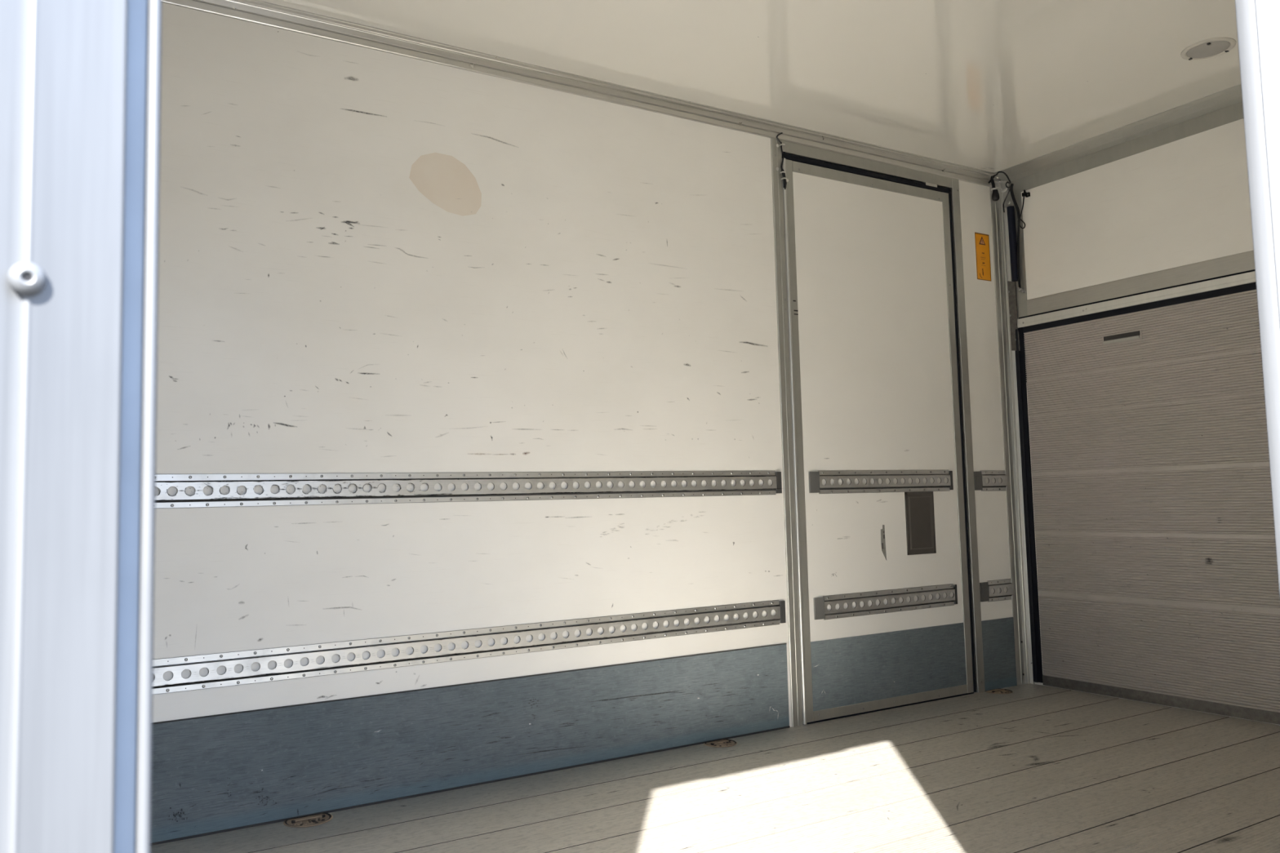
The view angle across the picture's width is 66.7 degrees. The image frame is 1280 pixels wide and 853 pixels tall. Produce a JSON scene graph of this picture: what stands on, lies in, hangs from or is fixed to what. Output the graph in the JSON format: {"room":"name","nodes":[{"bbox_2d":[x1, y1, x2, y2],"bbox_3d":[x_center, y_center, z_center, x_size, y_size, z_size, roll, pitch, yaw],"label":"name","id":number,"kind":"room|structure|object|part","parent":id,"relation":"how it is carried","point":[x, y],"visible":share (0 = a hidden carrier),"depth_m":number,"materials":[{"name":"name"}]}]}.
{"room":"cargo space","nodes":[
{"label":"cargo space","id":0,"kind":"room"},
{"bbox_2d":[152,2,1012,727],"bbox_3d":[-1.331,-0.060,2.661,7.280,2.390,0.051,1,-5,-31],"label":"wall","id":1,"kind":"structure","parent":0,"point":[371,261],"depth_m":3.10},
{"bbox_2d":[155,471,782,508],"bbox_3d":[-0.934,0.183,2.848,3.501,0.092,0.010,1,-5,-31],"label":"rail","id":2,"kind":"object","parent":1,"relation":"attached to","point":[163,500],"visible":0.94,"depth_m":3.04,"materials":[{"name":"metal"}]},
{"bbox_2d":[152,600,786,694],"bbox_3d":[-0.931,0.674,2.804,3.480,0.092,0.010,1,-5,-31],"label":"rail","id":3,"kind":"object","parent":1,"relation":"attached to","point":[194,664],"visible":0.91,"depth_m":3.00,"materials":[{"name":"metal"}]},
{"bbox_2d":[162,0,1001,188],"bbox_3d":[-1.350,-1.223,2.715,7.200,0.062,0.022,1,-5,-31],"label":"trim","id":4,"kind":"structure","parent":1,"relation":"attached to","point":[256,11],"depth_m":3.35,"materials":[{"name":"metal"}]},
{"bbox_2d":[151,617,1017,845],"bbox_3d":[-1.351,0.941,2.523,7.140,0.315,0.006,1,-5,-31],"label":"baseboard","id":5,"kind":"structure","parent":1,"relation":"attached to","point":[225,772],"depth_m":3.00,"materials":[{"name":"grey metal"}]},
{"bbox_2d":[770,137,985,726],"bbox_3d":[1.011,0.007,4.076,1.095,2.297,0.044,1,-5,-31],"label":"door","id":6,"kind":"structure","parent":1,"relation":"in","point":[883,596],"depth_m":4.04,"materials":[{"name":"metal"}]},
{"bbox_2d":[776,132,788,189],"bbox_3d":[0.571,-1.060,3.878,0.060,0.233,0.019,1,-5,-31],"label":"cable","id":7,"kind":"object","parent":6,"relation":"attached to","point":[784,179],"visible":1,"depth_m":3.87,"materials":[{"name":"black plastic"}]},
{"bbox_3d":[1.005,0.046,4.076,0.878,2.138,0.032,1,-5,-32],"label":"panel","id":8,"kind":"part","parent":6,"relation":"part of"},
{"bbox_3d":[1.032,0.228,4.051,0.756,0.092,0.009,1,-5,-32],"label":"lashing rail","id":9,"kind":"part","parent":6,"relation":"part of","materials":[{"name":"metal"}]},
{"bbox_3d":[1.037,0.976,3.990,0.876,0.264,0.001,1,-5,-32],"label":"kick plate","id":10,"kind":"part","parent":6,"relation":"part of","materials":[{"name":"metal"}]},
{"bbox_3d":[1.041,0.720,4.011,0.748,0.092,0.009,1,-5,-32],"label":"lashing rail","id":11,"kind":"part","parent":6,"relation":"part of","materials":[{"name":"metal"}]},
{"bbox_3d":[1.297,-1.078,4.340,0.072,0.012,0.012,1,-5,-32],"label":"strike plate","id":12,"kind":"part","parent":6,"relation":"part of","materials":[{"name":"metal"}]},
{"bbox_2d":[974,231,991,280],"bbox_3d":[1.586,-0.784,4.492,0.096,0.220,0.003,1,-5,-31],"label":"warning sticker","id":13,"kind":"object","parent":1,"relation":"attached to","point":[982,241],"visible":1,"depth_m":4.49,"materials":[{"name":"orange plastic"}]},
{"bbox_2d":[973,470,1007,491],"bbox_3d":[1.583,0.245,4.390,0.216,0.092,0.010,1,-5,-31],"label":"rail","id":14,"kind":"object","parent":1,"relation":"attached to","point":[980,477],"visible":1,"depth_m":4.39,"materials":[{"name":"metal"}]},
{"bbox_2d":[979,578,1013,601],"bbox_3d":[1.597,0.735,4.353,0.210,0.092,0.010,1,-5,-31],"label":"rail","id":15,"kind":"object","parent":1,"relation":"attached to","point":[985,588],"visible":1,"depth_m":4.35,"materials":[{"name":"metal"}]},
{"bbox_2d":[989,186,1034,685],"bbox_3d":[1.712,0.021,4.479,0.088,2.297,0.029,1,-5,-31],"label":"post","id":16,"kind":"object","parent":1,"relation":"attached to","point":[1000,234],"visible":1,"depth_m":4.48,"materials":[{"name":"metal"}]},
{"bbox_2d":[1007,280,1020,351],"bbox_3d":[1.734,-0.517,4.524,0.008,0.340,0.058,1,-5,-31],"label":"bracket","id":17,"kind":"object","parent":16,"relation":"attached to","point":[1013,315],"visible":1,"depth_m":4.52,"materials":[{"name":"grey metal"}]},
{"bbox_2d":[150,683,1279,852],"bbox_3d":[-0.654,1.018,1.517,7.280,0.031,2.490,1,-5,-31],"label":"floor","id":18,"kind":"structure","parent":0,"point":[1033,768],"depth_m":2.83,"materials":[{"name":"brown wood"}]},
{"bbox_2d":[283,813,333,827],"bbox_3d":[-0.922,1.099,2.712,0.132,0.006,0.096,1,-5,-31],"label":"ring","id":19,"kind":"object","parent":18,"relation":"on","point":[318,819],"visible":1,"depth_m":2.71,"materials":[{"name":"grey metal"}]},
{"bbox_2d":[703,738,737,747],"bbox_3d":[0.293,1.127,3.458,0.120,0.006,0.094,1,-5,-31],"label":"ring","id":20,"kind":"object","parent":18,"relation":"on","point":[724,743],"visible":1,"depth_m":3.45,"materials":[{"name":"grey metal"}]},
{"bbox_2d":[706,739,734,746],"bbox_3d":[0.291,1.128,3.462,0.103,0.003,0.085,1,-5,-32],"label":"cup","id":21,"kind":"object","parent":20,"relation":"on","point":[722,743],"depth_m":3.46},
{"bbox_2d":[985,688,1013,693],"bbox_3d":[1.576,1.155,4.244,0.120,0.006,0.094,1,-5,-31],"label":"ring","id":22,"kind":"object","parent":18,"relation":"on","point":[998,691],"visible":1,"depth_m":4.24,"materials":[{"name":"grey metal"}]},
{"bbox_2d":[260,0,1240,173],"bbox_3d":[-0.719,-1.372,1.711,7.280,0.051,2.510,1,-5,-31],"label":"ceiling","id":23,"kind":"structure","parent":0,"point":[992,86],"depth_m":3.29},
{"bbox_2d":[1180,36,1235,60],"bbox_3d":[1.938,-1.286,3.317,0.164,0.008,0.164,1,-5,-31],"label":"recessed light","id":24,"kind":"object","parent":23,"relation":"in","point":[1209,48],"visible":1,"depth_m":3.31,"materials":[{"name":"white plastic"}]},
{"bbox_2d":[1186,40,1230,57],"bbox_3d":[1.938,-1.287,3.317,0.129,0.004,0.129,1,-5,-32],"label":"diffuser","id":25,"kind":"object","parent":24,"relation":"attached to","point":[1202,49],"depth_m":3.31,"materials":[{"name":"white plastic"}]},
{"bbox_2d":[1008,101,1279,725],"bbox_3d":[2.404,-0.089,3.483,0.055,2.390,2.460,1,-5,-31],"label":"wall","id":26,"kind":"structure","parent":0,"point":[1168,207],"depth_m":4.02,"materials":[{"name":"metal"}]},
{"bbox_2d":[1000,180,1014,208],"bbox_3d":[1.718,-1.092,4.570,0.016,0.150,0.080,1,-5,-31],"label":"bracket","id":27,"kind":"object","parent":26,"relation":"attached to","point":[1009,202],"visible":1,"depth_m":4.56,"materials":[{"name":"metal"}]},
{"bbox_2d":[987,171,1020,219],"bbox_3d":[1.688,-1.067,4.510,0.104,0.223,0.100,1,-5,-31],"label":"wiring loom","id":28,"kind":"object","parent":27,"relation":"hanging from","point":[995,195],"visible":1,"depth_m":4.52,"materials":[{"name":"black plastic"}]},
{"bbox_3d":[1.726,-1.092,4.566,0.008,0.150,0.064,1,-5,-32],"label":"plate","id":29,"kind":"part","parent":27,"relation":"part of","materials":[{"name":"metal"}]},
{"bbox_2d":[1006,205,1025,293],"bbox_3d":[1.744,-0.821,4.508,0.033,0.414,0.067,1,-5,-31],"label":"gas strut","id":30,"kind":"object","parent":26,"relation":"attached to","point":[1014,243],"visible":1,"depth_m":4.50,"materials":[{"name":"black metal"}]},
{"bbox_3d":[1.752,-0.801,4.490,0.012,0.325,0.032,1,-5,-32],"label":"rod","id":31,"kind":"part","parent":30,"relation":"part of","materials":[{"name":"black plastic"}]},
{"bbox_2d":[1020,189,1030,228],"bbox_3d":[1.772,-1.002,4.488,0.014,0.180,0.066,1,-5,-31],"label":"cable","id":32,"kind":"object","parent":26,"relation":"attached to","point":[1026,194],"visible":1,"depth_m":4.49,"materials":[{"name":"black plastic"}]},
{"bbox_2d":[994,84,1242,182],"bbox_3d":[2.317,-1.261,3.549,0.079,0.041,2.397,1,-5,-31],"label":"trim","id":33,"kind":"structure","parent":26,"relation":"attached to","point":[1229,96],"depth_m":4.02,"materials":[{"name":"metal"}]},
{"bbox_2d":[1017,271,1256,328],"bbox_3d":[2.370,-0.571,3.500,0.013,0.041,2.367,1,-5,-31],"label":"beam","id":34,"kind":"structure","parent":26,"relation":"attached to","point":[1246,277],"depth_m":3.99,"materials":[{"name":"metal"}]},
{"bbox_2d":[1015,282,1279,724],"bbox_3d":[2.383,0.259,3.444,0.018,1.622,2.390,1,-5,-31],"label":"door","id":35,"kind":"structure","parent":26,"relation":"in","point":[1154,534],"depth_m":3.94,"materials":[{"name":"metal"}]},
{"bbox_3d":[2.419,1.044,3.365,0.008,0.043,2.342,1,-5,-32],"label":"rail","id":36,"kind":"part","parent":35,"relation":"part of","materials":[{"name":"metal"}]},
{"bbox_3d":[-0.052,-0.245,0.562,7.300,2.510,0.042,1,-5,-31],"label":"wall","id":37,"kind":"structure","parent":0,"visible":0},
{"bbox_2d":[0,0,162,852],"bbox_3d":[-0.252,-0.241,0.416,0.043,2.530,0.110,-5,-6,36],"label":"frame post","id":38,"kind":"object","parent":37,"relation":"attached to","point":[80,80],"visible":1,"depth_m":0.40,"materials":[{"name":"metal"}]},
{"bbox_2d":[1235,0,1279,596],"bbox_3d":[0.655,-0.209,0.991,0.031,2.510,0.045,1,-5,-31],"label":"frame post","id":39,"kind":"object","parent":37,"relation":"attached to","point":[1258,21],"visible":1,"depth_m":0.99,"materials":[{"name":"white metal"}]}
]}

